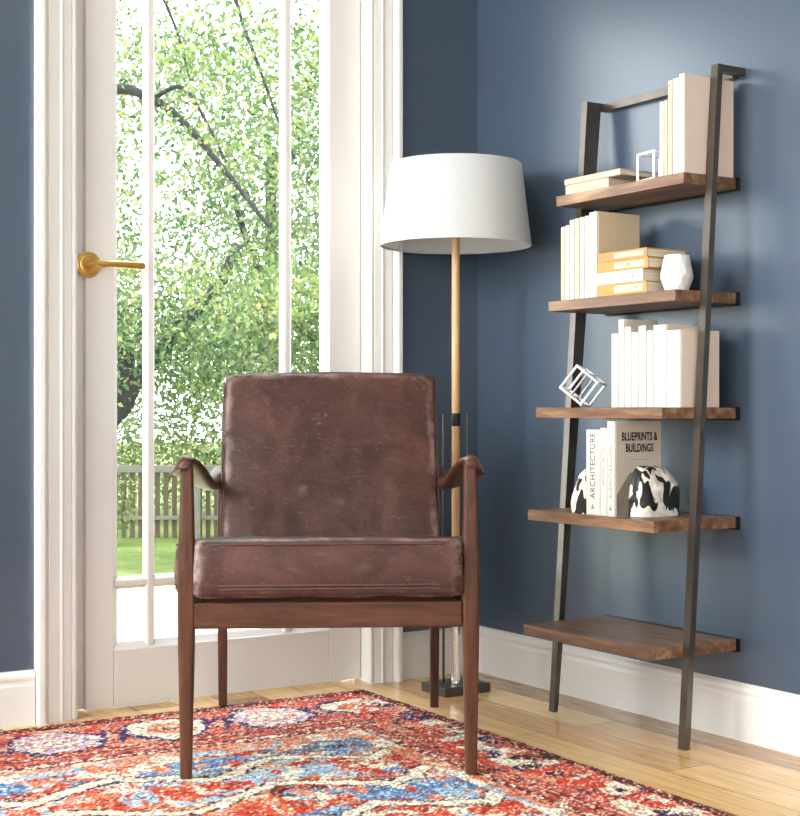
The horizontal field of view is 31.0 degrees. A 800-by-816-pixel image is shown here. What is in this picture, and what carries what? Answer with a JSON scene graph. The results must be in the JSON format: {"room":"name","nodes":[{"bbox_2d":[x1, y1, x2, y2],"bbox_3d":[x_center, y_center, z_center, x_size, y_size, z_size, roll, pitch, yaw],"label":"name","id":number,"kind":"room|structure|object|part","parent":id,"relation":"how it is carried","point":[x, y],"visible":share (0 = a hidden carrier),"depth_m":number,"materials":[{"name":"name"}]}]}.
{"room":"living room","nodes":[
{"label":"living room","id":0,"kind":"room"},
{"bbox_2d":[0,0,476,671],"bbox_3d":[-1.251,-0.550,3.277,3.700,2.600,0.150,0,0,-33],"label":"wall","id":1,"kind":"structure","parent":0,"point":[440,36],"depth_m":3.43,"materials":[{"name":"blue paint"}]},
{"bbox_2d":[34,0,402,725],"bbox_3d":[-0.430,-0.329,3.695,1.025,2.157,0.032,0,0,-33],"label":"trim","id":2,"kind":"structure","parent":1,"relation":"attached to","point":[55,21],"depth_m":3.45,"materials":[{"name":"white paint"}]},
{"bbox_2d":[78,0,359,709],"bbox_3d":[-0.452,-0.276,3.745,0.824,2.040,0.100,0,0,-33],"label":"door","id":3,"kind":"structure","parent":1,"relation":"in","point":[112,672],"depth_m":3.65,"materials":[{"name":"white paint"}]},
{"bbox_3d":[-0.753,-0.352,3.527,0.065,0.065,0.056,0,0,-33],"label":"handle","id":4,"kind":"part","parent":3,"relation":"part of","materials":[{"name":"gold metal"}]},
{"bbox_3d":[-0.693,-0.352,3.543,0.138,0.020,0.020,0,0,-33],"label":"lever","id":5,"kind":"part","parent":3,"relation":"part of","materials":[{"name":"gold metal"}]},
{"bbox_2d":[0,626,462,728],"bbox_3d":[-1.206,0.685,3.207,3.400,0.129,0.016,0,0,-33],"label":"baseboard","id":6,"kind":"structure","parent":1,"relation":"attached to","point":[17,688],"depth_m":3.42,"materials":[{"name":"white paint"}]},
{"bbox_2d":[0,672,799,815],"bbox_3d":[0.085,0.775,1.193,3.700,0.050,5.100,0,0,-33],"label":"floor","id":7,"kind":"structure","parent":0,"point":[728,775],"depth_m":3.27,"materials":[{"name":"brown wood"}]},
{"bbox_2d":[0,689,734,815],"bbox_3d":[-0.242,0.745,2.355,1.827,0.010,2.408,0,0,-33],"label":"rug","id":8,"kind":"object","parent":7,"relation":"on","point":[361,752],"visible":0.97,"depth_m":2.96,"materials":[{"name":"fabric"}]},
{"bbox_2d":[172,372,484,778],"bbox_3d":[-0.163,0.330,3.267,0.644,0.838,0.781,0,0,-3],"label":"armchair","id":9,"kind":"object","parent":8,"relation":"on","point":[328,485],"visible":1,"depth_m":3.37,"materials":[{"name":"brown leather"}]},
{"bbox_3d":[-0.428,0.421,2.897,0.035,0.637,0.039,0,0,-3],"label":"leg","id":10,"kind":"part","parent":9,"relation":"part of","materials":[{"name":"brown wood"}]},
{"bbox_3d":[-0.442,0.148,3.237,0.058,0.107,0.745,0,0,0],"label":"armrest","id":11,"kind":"part","parent":9,"relation":"part of","materials":[{"name":"brown wood"}]},
{"bbox_3d":[-0.441,0.452,3.584,0.025,0.575,0.041,0,0,-3],"label":"leg","id":12,"kind":"part","parent":9,"relation":"part of","materials":[{"name":"brown wood"}]},
{"bbox_2d":[174,535,479,598],"bbox_3d":[-0.160,0.344,3.163,0.629,0.165,0.574,0,0,-3],"label":"seat cushion","id":13,"kind":"object","parent":9,"relation":"on","point":[225,566],"depth_m":2.89,"materials":[{"name":"brown leather"}]},
{"bbox_3d":[-0.144,0.416,2.909,0.540,0.052,0.023,0,0,-3],"label":"rail","id":14,"kind":"part","parent":9,"relation":"part of","materials":[{"name":"brown wood"}]},
{"bbox_2d":[222,373,439,536],"bbox_3d":[-0.170,0.138,3.509,0.520,0.447,0.269,0,0,-3],"label":"cushion","id":15,"kind":"object","parent":9,"relation":"on","point":[304,454],"depth_m":3.44,"materials":[{"name":"brown leather"}]},
{"bbox_3d":[0.086,0.457,3.616,0.025,0.585,0.041,0,0,-3],"label":"leg","id":16,"kind":"part","parent":9,"relation":"part of","materials":[{"name":"brown wood"}]},
{"bbox_3d":[0.106,0.424,3.268,0.020,0.052,0.661,0,0,-5],"label":"rail","id":17,"kind":"part","parent":9,"relation":"part of","materials":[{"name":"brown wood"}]},
{"bbox_3d":[0.129,0.148,3.271,0.060,0.108,0.744,0,0,-3],"label":"armrest","id":18,"kind":"part","parent":9,"relation":"part of","materials":[{"name":"brown wood"}]},
{"bbox_3d":[0.143,0.421,2.931,0.035,0.637,0.039,0,0,-3],"label":"leg","id":19,"kind":"part","parent":9,"relation":"part of","materials":[{"name":"brown wood"}]},
{"bbox_2d":[380,153,531,697],"bbox_3d":[0.147,0.053,3.821,0.401,1.394,0.401,0,0,-33],"label":"floor lamp","id":20,"kind":"object","parent":7,"relation":"on","point":[455,204],"visible":0.91,"depth_m":3.69,"materials":[{"name":"white fabric"}]},
{"bbox_3d":[0.115,0.370,3.800,0.006,0.711,0.006,0,0,-33],"label":"rod","id":21,"kind":"part","parent":20,"relation":"part of","materials":[{"name":"grey metal"}]},
{"bbox_3d":[0.147,-0.536,3.821,0.401,0.216,0.401,0,0,-33],"label":"lamp shade","id":22,"kind":"part","parent":20,"relation":"part of","materials":[{"name":"white fabric"}]},
{"bbox_3d":[0.180,0.370,3.842,0.006,0.711,0.006,0,0,-33],"label":"rod","id":23,"kind":"part","parent":20,"relation":"part of","materials":[{"name":"grey metal"}]},
{"bbox_2d":[524,63,745,750],"bbox_3d":[0.534,-0.009,3.388,0.272,1.517,0.487,0,0,-33],"label":"ladder shelf","id":24,"kind":"object","parent":7,"relation":"on","point":[643,640],"visible":0.96,"depth_m":3.28,"materials":[{"name":"brown wood"}]},
{"bbox_2d":[561,227,564,299],"bbox_3d":[0.442,-0.351,3.535,0.111,0.179,0.014,0,0,-33],"label":"book","id":25,"kind":"object","parent":24,"relation":"on","point":[562,228],"visible":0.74,"depth_m":3.50,"materials":[{"name":"beige paper"}]},
{"bbox_2d":[565,225,569,299],"bbox_3d":[0.450,-0.352,3.522,0.111,0.181,0.014,0,0,-33],"label":"book","id":26,"kind":"object","parent":24,"relation":"on","point":[567,228],"visible":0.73,"depth_m":3.49,"materials":[{"name":"white paper"}]},
{"bbox_2d":[570,219,574,299],"bbox_3d":[0.460,-0.357,3.506,0.111,0.192,0.017,0,0,-33],"label":"book","id":27,"kind":"object","parent":24,"relation":"on","point":[572,222],"visible":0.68,"depth_m":3.47,"materials":[{"name":"white paper"}]},
{"bbox_2d":[575,218,579,298],"bbox_3d":[0.470,-0.358,3.490,0.111,0.194,0.016,0,0,-33],"label":"book","id":28,"kind":"object","parent":24,"relation":"on","point":[577,220],"visible":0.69,"depth_m":3.46,"materials":[{"name":"beige paper"}]},
{"bbox_2d":[571,469,585,513],"bbox_3d":[0.466,0.190,3.418,0.141,0.114,0.081,0,0,-33],"label":"bookend","id":29,"kind":"object","parent":24,"relation":"on","point":[578,500],"visible":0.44,"depth_m":3.37,"materials":[{"name":"white ceramic"}]},
{"bbox_2d":[580,217,584,298],"bbox_3d":[0.480,-0.359,3.475,0.111,0.195,0.016,0,0,-33],"label":"book","id":30,"kind":"object","parent":24,"relation":"on","point":[582,219],"visible":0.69,"depth_m":3.44,"materials":[{"name":"white paper"}]},
{"bbox_2d":[559,365,606,406],"bbox_3d":[0.444,-0.053,3.496,0.099,0.103,0.078,0,0,25],"label":"wire sculpture","id":31,"kind":"object","parent":24,"relation":"on","point":[591,375],"visible":1,"depth_m":3.48,"materials":[{"name":"silver metal"}]},
{"bbox_3d":[0.407,-0.075,3.478,0.046,0.056,0.007,0,0,20],"label":"rod","id":32,"kind":"part","parent":31,"relation":"part of","materials":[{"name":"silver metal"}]},
{"bbox_3d":[0.411,-0.029,3.473,0.056,0.046,0.007,0,0,28],"label":"rod","id":33,"kind":"part","parent":31,"relation":"part of","materials":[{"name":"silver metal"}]},
{"bbox_3d":[0.434,-0.071,3.538,0.046,0.056,0.007,0,0,20],"label":"rod","id":34,"kind":"part","parent":31,"relation":"part of","materials":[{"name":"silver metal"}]},
{"bbox_3d":[0.438,-0.025,3.533,0.056,0.046,0.007,0,0,28],"label":"rod","id":35,"kind":"part","parent":31,"relation":"part of","materials":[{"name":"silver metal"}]},
{"bbox_3d":[0.444,-0.053,3.496,0.047,0.063,0.076,0,0,25],"label":"frame","id":36,"kind":"part","parent":31,"relation":"part of","materials":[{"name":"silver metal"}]},
{"bbox_3d":[0.449,-0.081,3.459,0.032,0.046,0.050,0,0,-33],"label":"rod","id":37,"kind":"part","parent":31,"relation":"part of","materials":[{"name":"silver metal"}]},
{"bbox_3d":[0.453,-0.035,3.454,0.046,0.056,0.007,0,0,20],"label":"rod","id":38,"kind":"part","parent":31,"relation":"part of","materials":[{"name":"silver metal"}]},
{"bbox_3d":[0.476,-0.077,3.519,0.056,0.046,0.007,0,0,28],"label":"rod","id":39,"kind":"part","parent":31,"relation":"part of","materials":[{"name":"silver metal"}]},
{"bbox_3d":[0.480,-0.030,3.514,0.046,0.056,0.007,0,0,20],"label":"rod","id":40,"kind":"part","parent":31,"relation":"part of","materials":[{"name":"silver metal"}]},
{"bbox_2d":[585,216,588,297],"bbox_3d":[0.490,-0.359,3.460,0.111,0.196,0.014,0,0,-33],"label":"book","id":41,"kind":"object","parent":24,"relation":"on","point":[586,217],"visible":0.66,"depth_m":3.43,"materials":[{"name":"white paper"}]},
{"bbox_2d":[586,429,599,515],"bbox_3d":[0.503,0.148,3.364,0.141,0.197,0.048,0,0,-33],"label":"book","id":42,"kind":"object","parent":24,"relation":"on","point":[592,436],"visible":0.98,"depth_m":3.33,"materials":[{"name":"white paper"}]},
{"bbox_2d":[566,177,635,194],"bbox_3d":[0.498,-0.534,3.511,0.113,0.025,0.160,0,0,-33],"label":"book","id":43,"kind":"object","parent":24,"relation":"on","point":[609,181],"visible":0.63,"depth_m":3.46,"materials":[{"name":"beige paper"}]},
{"bbox_2d":[565,168,657,185],"bbox_3d":[0.512,-0.554,3.495,0.125,0.014,0.205,0,0,-33],"label":"book","id":44,"kind":"object","parent":43,"relation":"on","point":[621,173],"visible":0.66,"depth_m":3.42,"materials":[{"name":"beige paper"}]},
{"bbox_2d":[600,428,606,515],"bbox_3d":[0.521,0.146,3.332,0.136,0.201,0.022,0,0,-33],"label":"book","id":45,"kind":"object","parent":24,"relation":"on","point":[603,431],"visible":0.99,"depth_m":3.29,"materials":[{"name":"white paper"}]},
{"bbox_2d":[589,211,638,297],"bbox_3d":[0.512,-0.362,3.446,0.133,0.202,0.029,0,0,-33],"label":"book","id":46,"kind":"object","parent":24,"relation":"on","point":[608,231],"visible":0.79,"depth_m":3.42,"materials":[{"name":"beige paper"}]},
{"bbox_2d":[612,333,618,406],"bbox_3d":[0.550,-0.088,3.406,0.116,0.173,0.022,0,0,-33],"label":"book","id":47,"kind":"object","parent":24,"relation":"on","point":[615,337],"visible":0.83,"depth_m":3.37,"materials":[{"name":"white paper"}]},
{"bbox_3d":[0.533,0.536,3.388,0.269,0.025,0.445,0,0,-33],"label":"shelf","id":48,"kind":"part","parent":24,"relation":"part of","materials":[{"name":"brown wood"}]},
{"bbox_2d":[597,280,663,296],"bbox_3d":[0.561,-0.275,3.359,0.123,0.027,0.170,0,0,-33],"label":"book","id":49,"kind":"object","parent":24,"relation":"on","point":[647,285],"visible":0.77,"depth_m":3.30,"materials":[{"name":"paper"}]},
{"bbox_2d":[597,268,660,285],"bbox_3d":[0.555,-0.302,3.363,0.116,0.028,0.157,0,0,-33],"label":"book","id":50,"kind":"object","parent":49,"relation":"on","point":[642,274],"visible":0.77,"depth_m":3.31,"materials":[{"name":"white paper"}]},
{"bbox_2d":[597,257,663,272],"bbox_3d":[0.561,-0.329,3.356,0.119,0.024,0.175,0,0,-33],"label":"book","id":51,"kind":"object","parent":50,"relation":"on","point":[643,262],"visible":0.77,"depth_m":3.30,"materials":[{"name":"paper"}]},
{"bbox_2d":[597,247,686,262],"bbox_3d":[0.563,-0.352,3.360,0.125,0.022,0.171,0,0,-33],"label":"book","id":52,"kind":"object","parent":51,"relation":"on","point":[646,251],"visible":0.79,"depth_m":3.30,"materials":[{"name":"yellow paper"}]},
{"bbox_2d":[625,327,638,406],"bbox_3d":[0.551,-0.095,3.353,0.061,0.187,0.022,0,0,-33],"label":"book","id":53,"kind":"object","parent":24,"relation":"on","point":[628,330],"visible":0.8,"depth_m":3.33,"materials":[{"name":"white paper"}]},
{"bbox_3d":[0.538,0.260,3.391,0.256,0.025,0.445,0,0,-33],"label":"shelf","id":54,"kind":"part","parent":24,"relation":"part of","materials":[{"name":"brown wood"}]},
{"bbox_2d":[607,421,660,516],"bbox_3d":[0.537,0.138,3.311,0.141,0.216,0.027,0,0,-33],"label":"book","id":55,"kind":"object","parent":24,"relation":"on","point":[630,444],"visible":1,"depth_m":3.28,"materials":[{"name":"beige paper"}]},
{"bbox_2d":[617,472,632,516],"bbox_3d":[0.520,0.192,3.285,0.070,0.107,0.001,0,0,-33],"label":"book","id":56,"kind":"object","parent":55,"relation":"attached to","point":[623,478],"depth_m":3.28,"materials":[{"name":"beige paper"}]},
{"bbox_2d":[632,332,638,406],"bbox_3d":[0.587,-0.088,3.348,0.116,0.173,0.022,0,0,-33],"label":"book","id":57,"kind":"object","parent":24,"relation":"on","point":[635,335],"visible":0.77,"depth_m":3.31,"materials":[{"name":"white paper"}]},
{"bbox_3d":[0.549,0.011,3.398,0.231,0.025,0.445,0,0,-33],"label":"shelf","id":58,"kind":"part","parent":24,"relation":"part of","materials":[{"name":"brown wood"}]},
{"bbox_2d":[619,319,657,406],"bbox_3d":[0.558,-0.104,3.384,0.106,0.205,0.020,0,0,-33],"label":"book","id":59,"kind":"object","parent":24,"relation":"on","point":[623,323],"visible":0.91,"depth_m":3.35,"materials":[{"name":"white paper"}]},
{"bbox_3d":[0.565,-0.248,3.408,0.192,0.025,0.445,0,0,-33],"label":"shelf","id":60,"kind":"part","parent":24,"relation":"part of","materials":[{"name":"brown wood"}]},
{"bbox_2d":[639,325,653,406],"bbox_3d":[0.578,-0.095,3.312,0.061,0.187,0.025,0,0,-33],"label":"book","id":61,"kind":"object","parent":24,"relation":"on","point":[643,330],"visible":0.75,"depth_m":3.29,"materials":[{"name":"white paper"}]},
{"bbox_3d":[0.576,-0.508,3.415,0.167,0.025,0.445,0,0,-33],"label":"shelf","id":62,"kind":"part","parent":24,"relation":"part of","materials":[{"name":"brown wood"}]},
{"bbox_2d":[636,150,659,180],"bbox_3d":[0.593,-0.555,3.332,0.068,0.068,0.068,0,0,-27],"label":"cube","id":63,"kind":"object","parent":24,"relation":"on","point":[653,156],"visible":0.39,"depth_m":3.34,"materials":[{"name":"white metal"}]},
{"bbox_3d":[0.551,-0.555,3.345,0.005,0.062,0.005,0,0,41],"label":"rod","id":64,"kind":"part","parent":63,"relation":"part of","materials":[{"name":"white metal"}]},
{"bbox_3d":[0.565,-0.586,3.318,0.006,0.006,0.062,0,0,-27],"label":"rod","id":65,"kind":"part","parent":63,"relation":"part of","materials":[{"name":"white metal"}]},
{"bbox_3d":[0.579,-0.586,3.359,0.062,0.006,0.006,0,0,-27],"label":"rod","id":66,"kind":"part","parent":63,"relation":"part of","materials":[{"name":"white metal"}]},
{"bbox_3d":[0.579,-0.555,3.290,0.005,0.062,0.005,0,0,41],"label":"rod","id":67,"kind":"part","parent":63,"relation":"part of","materials":[{"name":"white metal"}]},
{"bbox_3d":[0.607,-0.555,3.373,0.005,0.062,0.005,0,0,41],"label":"rod","id":68,"kind":"part","parent":63,"relation":"part of","materials":[{"name":"white metal"}]},
{"bbox_2d":[647,330,653,406],"bbox_3d":[0.614,-0.089,3.305,0.116,0.175,0.021,0,0,-33],"label":"book","id":69,"kind":"object","parent":24,"relation":"on","point":[650,334],"visible":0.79,"depth_m":3.27,"materials":[{"name":"white paper"}]},
{"bbox_2d":[629,466,679,516],"bbox_3d":[0.592,0.190,3.302,0.141,0.114,0.047,0,0,-33],"label":"bookend","id":70,"kind":"object","parent":24,"relation":"on","point":[654,492],"visible":1,"depth_m":3.28,"materials":[{"name":"white ceramic"}]},
{"bbox_2d":[660,101,663,175],"bbox_3d":[0.639,-0.606,3.281,0.121,0.169,0.013,0,0,-33],"label":"book","id":71,"kind":"object","parent":24,"relation":"on","point":[662,102],"visible":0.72,"depth_m":3.25,"materials":[{"name":"white paper"}]},
{"bbox_2d":[664,100,667,175],"bbox_3d":[0.646,-0.606,3.270,0.121,0.170,0.011,0,0,-33],"label":"book","id":72,"kind":"object","parent":24,"relation":"on","point":[665,101],"visible":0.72,"depth_m":3.24,"materials":[{"name":"white paper"}]},
{"bbox_2d":[668,80,672,174],"bbox_3d":[0.662,-0.627,3.263,0.141,0.211,0.013,0,0,-33],"label":"book","id":73,"kind":"object","parent":24,"relation":"on","point":[670,83],"visible":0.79,"depth_m":3.22,"materials":[{"name":"white paper"}]},
{"bbox_2d":[654,324,697,406],"bbox_3d":[0.632,-0.094,3.277,0.116,0.186,0.041,0,0,-33],"label":"book","id":74,"kind":"object","parent":24,"relation":"on","point":[660,331],"visible":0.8,"depth_m":3.24,"materials":[{"name":"white paper"}]},
{"bbox_2d":[673,77,678,173],"bbox_3d":[0.676,-0.628,3.251,0.151,0.213,0.019,0,0,-33],"label":"book","id":75,"kind":"object","parent":24,"relation":"on","point":[676,80],"visible":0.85,"depth_m":3.21,"materials":[{"name":"white paper"}]},
{"bbox_2d":[660,254,693,289],"bbox_3d":[0.619,-0.301,3.230,0.074,0.080,0.073,0,0,-33],"label":"vase","id":76,"kind":"object","parent":24,"relation":"on","point":[676,271],"visible":0.95,"depth_m":3.20,"materials":[{"name":"white ceramic"}]},
{"bbox_2d":[667,330,718,406],"bbox_3d":[0.658,-0.087,3.241,0.119,0.172,0.045,0,0,-33],"label":"book","id":77,"kind":"object","parent":24,"relation":"on","point":[682,345],"visible":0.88,"depth_m":3.21,"materials":[{"name":"white paper"}]},
{"bbox_2d":[679,73,732,177],"bbox_3d":[0.687,-0.631,3.235,0.153,0.219,0.016,0,0,-33],"label":"book","id":78,"kind":"object","parent":24,"relation":"on","point":[694,90],"visible":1,"depth_m":3.21,"materials":[{"name":"paper"}]},
{"bbox_3d":[0.745,-0.759,3.247,0.071,0.016,0.020,0,0,-33],"label":"arm","id":79,"kind":"part","parent":24,"relation":"part of","materials":[{"name":"brown metal"}]},
{"bbox_2d":[477,0,799,694],"bbox_3d":[1.619,-0.550,2.088,0.150,2.600,4.950,0,0,-33],"label":"wall","id":80,"kind":"structure","parent":0,"point":[538,61],"depth_m":3.52,"materials":[{"name":"blue paint"}]},
{"bbox_2d":[479,625,799,756],"bbox_3d":[1.509,0.685,2.106,0.016,0.129,4.800,0,0,-33],"label":"baseboard","id":81,"kind":"structure","parent":80,"relation":"attached to","point":[765,717],"depth_m":3.51,"materials":[{"name":"white paint"}]},
{"label":"outside","id":82,"kind":"structure","parent":0,"visible":0},
{"bbox_2d":[117,442,219,585],"bbox_3d":[-11.841,1.770,32.212,70.000,0.300,59.700,0,0,-33],"label":"ground","id":83,"kind":"structure","parent":82,"point":[130,550],"depth_m":17.12,"materials":[{"name":"green plant"}]},
{"bbox_2d":[117,474,139,538],"bbox_3d":[-3.389,1.178,16.958,0.806,0.892,0.517,0,0,2],"label":"shrub","id":84,"kind":"object","parent":83,"relation":"on","point":[131,510],"visible":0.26,"depth_m":17.00,"materials":[{"name":"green plant"}]},
{"bbox_3d":[-3.461,1.272,16.990,0.487,0.705,0.047,0,0,-33],"label":"stem","id":85,"kind":"part","parent":84,"relation":"part of","materials":[{"name":"green plant"}]},
{"bbox_2d":[117,459,220,537],"bbox_3d":[-1.600,1.130,17.945,6.200,0.980,0.151,0,0,0],"label":"picket fence","id":86,"kind":"object","parent":83,"relation":"on","point":[132,469],"visible":0.12,"depth_m":18.00,"materials":[{"name":"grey wood"}]},
{"bbox_3d":[-1.600,1.370,17.982,6.200,0.050,0.034,0,0,0],"label":"rail","id":87,"kind":"part","parent":86,"relation":"part of","materials":[{"name":"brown wood"}]},
{"bbox_3d":[-1.600,0.760,17.982,6.200,0.090,0.034,0,0,0],"label":"rail","id":88,"kind":"part","parent":86,"relation":"part of","materials":[{"name":"brown wood"}]},
{"bbox_3d":[-2.530,1.130,17.917,0.100,0.980,0.094,0,0,0],"label":"post","id":89,"kind":"part","parent":86,"relation":"part of","materials":[{"name":"white wood"}]},
{"bbox_2d":[117,0,319,451],"bbox_3d":[-2.068,-1.423,14.263,6.186,6.146,3.412,0,0,-1],"label":"tree","id":90,"kind":"object","parent":83,"relation":"on","point":[129,376],"visible":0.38,"depth_m":13.99,"materials":[{"name":"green plant"}]},
{"bbox_2d":[117,0,319,523],"bbox_3d":[-2.085,-2.079,21.346,9.579,8.516,5.716,0,0,2],"label":"tree","id":91,"kind":"object","parent":83,"relation":"on","point":[206,457],"visible":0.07,"depth_m":20.76,"materials":[{"name":"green plant"}]},
{"bbox_2d":[117,0,319,364],"bbox_3d":[-1.060,-1.361,9.393,5.350,5.918,2.742,0,0,1],"label":"tree","id":92,"kind":"object","parent":83,"relation":"on","point":[130,89],"visible":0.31,"depth_m":9.22,"materials":[{"name":"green plant"}]},
{"bbox_2d":[157,18,319,449],"bbox_3d":[-0.114,-1.416,16.577,5.205,6.073,2.616,0,0,3],"label":"tree","id":93,"kind":"object","parent":83,"relation":"on","point":[242,228],"visible":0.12,"depth_m":16.39,"materials":[{"name":"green plant"}]},
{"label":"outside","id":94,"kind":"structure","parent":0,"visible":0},
{"bbox_2d":[117,586,246,640],"bbox_3d":[0.000,1.610,7.750,16.000,0.020,10.500,0,0,0],"label":"paving","id":95,"kind":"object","parent":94,"point":[129,600],"depth_m":11.18,"materials":[{"name":"stone"}]}
]}

